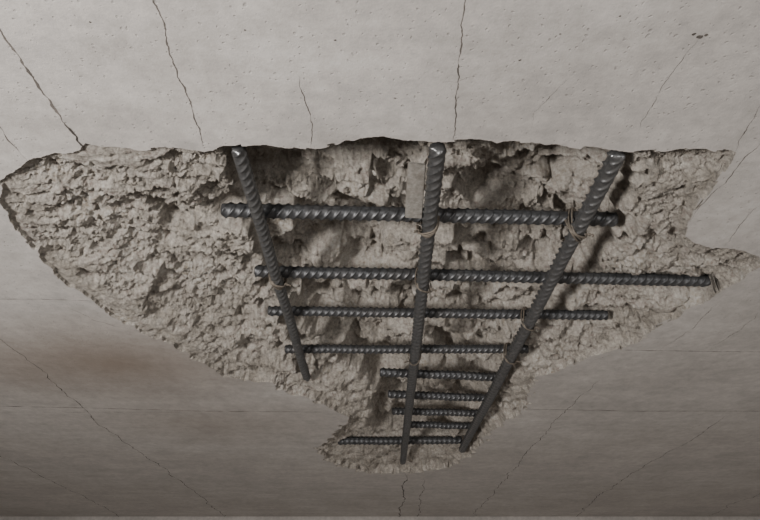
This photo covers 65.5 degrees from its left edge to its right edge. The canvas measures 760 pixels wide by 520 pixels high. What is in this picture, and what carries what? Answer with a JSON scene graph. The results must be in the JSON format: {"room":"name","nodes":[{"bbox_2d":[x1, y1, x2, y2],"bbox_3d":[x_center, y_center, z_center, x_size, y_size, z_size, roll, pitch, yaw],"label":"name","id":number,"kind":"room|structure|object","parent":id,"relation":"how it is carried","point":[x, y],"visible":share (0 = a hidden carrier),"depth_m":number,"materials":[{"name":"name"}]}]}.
{"room":"damaged concrete building","nodes":[
{"label":"damaged concrete building","id":0,"kind":"room"},
{"bbox_2d":[0,0,759,516],"bbox_3d":[0.000,-0.250,0.731,6.400,0.001,6.973,0,-32,0],"label":"ceiling","id":1,"kind":"structure","parent":0,"point":[112,79],"depth_m":1.01,"materials":[{"name":"concrete"}]},
{"bbox_2d":[0,136,759,473],"bbox_3d":[0.046,0.305,1.825,1.394,0.220,2.168,0,-32,0],"label":"cavity","id":2,"kind":"object","parent":1,"relation":"attached to","point":[145,236],"visible":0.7,"depth_m":1.26,"materials":[{"name":"grey concrete"}]},
{"bbox_2d":[231,144,310,381],"bbox_3d":[-0.212,0.085,1.294,0.028,0.027,0.956,0,-32,0],"label":"steel rebar","id":3,"kind":"object","parent":2,"relation":"in","point":[239,153],"visible":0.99,"depth_m":1.09,"materials":[{"name":"grey metal"}]},
{"bbox_2d":[268,262,290,289],"bbox_3d":[-0.208,0.033,1.234,0.044,0.056,0.028,24,-39,-33],"label":"wire","id":4,"kind":"object","parent":3,"relation":"attached to","point":[272,283],"visible":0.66,"depth_m":1.22,"materials":[{"name":"beige metal"}]},
{"bbox_2d":[338,436,461,444],"bbox_3d":[0.079,0.718,2.349,0.493,0.036,0.035,-1,-32,2],"label":"steel rebar","id":5,"kind":"object","parent":2,"relation":"in","point":[458,439],"visible":0.89,"depth_m":2.34,"materials":[{"name":"grey metal"}]},
{"bbox_2d":[284,344,528,353],"bbox_3d":[0.071,0.239,1.584,0.652,0.027,0.028,0,-32,0],"label":"steel rebar","id":6,"kind":"object","parent":2,"relation":"in","point":[317,348],"visible":0.87,"depth_m":1.57,"materials":[{"name":"grey metal"}]},
{"bbox_2d":[221,202,617,226],"bbox_3d":[0.075,-0.082,1.072,0.716,0.032,0.031,1,-32,-2],"label":"steel rebar","id":7,"kind":"object","parent":2,"relation":"in","point":[345,212],"visible":0.82,"depth_m":1.06,"materials":[{"name":"grey metal"}]},
{"bbox_2d":[400,142,446,464],"bbox_3d":[0.093,0.348,1.705,0.030,0.031,1.950,0,-32,0],"label":"steel rebar","id":8,"kind":"object","parent":2,"relation":"in","point":[437,150],"visible":1,"depth_m":1.16,"materials":[{"name":"grey metal"}]},
{"bbox_2d":[404,351,421,365],"bbox_3d":[0.089,0.253,1.580,0.048,0.060,0.026,-8,-33,13],"label":"wire","id":9,"kind":"object","parent":8,"relation":"attached to","point":[421,351],"visible":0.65,"depth_m":1.57,"materials":[{"name":"metal"}]},
{"bbox_2d":[405,162,425,217],"bbox_3d":[0.059,-0.114,0.985,0.030,0.019,0.131,0,-32,0],"label":"plate","id":10,"kind":"object","parent":8,"relation":"attached to","point":[416,171],"visible":1,"depth_m":0.98,"materials":[{"name":"grey concrete"}]},
{"bbox_2d":[415,267,436,292],"bbox_3d":[0.096,0.040,1.241,0.045,0.061,0.022,24,-39,-33],"label":"wire","id":11,"kind":"object","parent":8,"relation":"attached to","point":[416,284],"visible":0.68,"depth_m":1.23,"materials":[{"name":"beige metal"}]},
{"bbox_2d":[414,216,439,237],"bbox_3d":[0.085,-0.070,1.065,0.047,0.062,0.028,-13,-34,20],"label":"wire","id":12,"kind":"object","parent":8,"relation":"attached to","point":[418,228],"visible":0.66,"depth_m":1.05,"materials":[{"name":"beige metal"}]},
{"bbox_2d":[267,306,608,319],"bbox_3d":[0.139,0.126,1.405,0.808,0.028,0.027,1,-32,-1],"label":"steel rebar","id":13,"kind":"object","parent":2,"relation":"in","point":[351,311],"visible":0.91,"depth_m":1.40,"materials":[{"name":"grey metal"}]},
{"bbox_2d":[380,367,495,381],"bbox_3d":[0.179,0.338,1.743,0.360,0.029,0.028,3,-32,-5],"label":"steel rebar","id":14,"kind":"object","parent":2,"relation":"in","point":[385,372],"visible":0.88,"depth_m":1.73,"materials":[{"name":"grey metal"}]},
{"bbox_2d":[411,421,470,428],"bbox_3d":[0.217,0.606,2.172,0.261,0.029,0.028,3,-32,-5],"label":"steel rebar","id":15,"kind":"object","parent":2,"relation":"in","point":[414,424],"visible":0.85,"depth_m":2.16,"materials":[{"name":"grey metal"}]},
{"bbox_2d":[254,264,711,286],"bbox_3d":[0.240,0.034,1.257,1.006,0.030,0.030,1,-32,-2],"label":"steel rebar","id":16,"kind":"object","parent":2,"relation":"in","point":[332,273],"visible":0.86,"depth_m":1.25,"materials":[{"name":"grey metal"}]},
{"bbox_2d":[459,150,625,452],"bbox_3d":[0.343,0.298,1.627,0.031,0.032,1.738,1,-32,-1],"label":"steel rebar","id":17,"kind":"object","parent":2,"relation":"in","point":[614,161],"visible":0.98,"depth_m":1.18,"materials":[{"name":"grey metal"}]},
{"bbox_2d":[392,407,477,416],"bbox_3d":[0.198,0.525,2.042,0.314,0.029,0.028,2,-32,-3],"label":"steel rebar","id":18,"kind":"object","parent":17,"relation":"on","point":[416,411],"visible":0.89,"depth_m":2.03,"materials":[{"name":"grey metal"}]},
{"bbox_2d":[388,390,486,401],"bbox_3d":[0.195,0.438,1.903,0.340,0.029,0.027,4,-32,-6],"label":"steel rebar","id":19,"kind":"object","parent":17,"relation":"on","point":[469,397],"visible":0.89,"depth_m":1.89,"materials":[{"name":"grey metal"}]},
{"bbox_2d":[503,342,520,364],"bbox_3d":[0.351,0.248,1.572,0.046,0.060,0.023,24,-39,-33],"label":"wire","id":20,"kind":"object","parent":17,"relation":"attached to","point":[504,350],"visible":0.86,"depth_m":1.56,"materials":[{"name":"brown metal"}]},
{"bbox_2d":[521,306,540,330],"bbox_3d":[0.355,0.139,1.397,0.046,0.060,0.022,24,-39,-33],"label":"wire","id":21,"kind":"object","parent":17,"relation":"attached to","point":[524,326],"visible":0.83,"depth_m":1.39,"materials":[{"name":"brown metal"}]},
{"bbox_2d":[564,207,593,241],"bbox_3d":[0.358,-0.067,1.071,0.048,0.063,0.030,24,-39,-33],"label":"wire","id":22,"kind":"object","parent":17,"relation":"attached to","point":[571,230],"visible":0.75,"depth_m":1.06,"materials":[{"name":"beige metal"}]},
{"bbox_2d":[0,0,759,516],"bbox_3d":[0.229,0.703,2.253,3.738,0.001,3.823,0,-32,0],"label":"cracks","id":23,"kind":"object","parent":1,"relation":"attached to","point":[693,34],"depth_m":0.84,"materials":[{"name":"grey concrete"}]},
{"bbox_2d":[0,517,759,519],"bbox_3d":[0.000,2.797,3.054,6.400,2.700,0.200,0,-32,0],"label":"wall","id":24,"kind":"structure","parent":0,"point":[1,518],"depth_m":3.68,"materials":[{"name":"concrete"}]}
]}

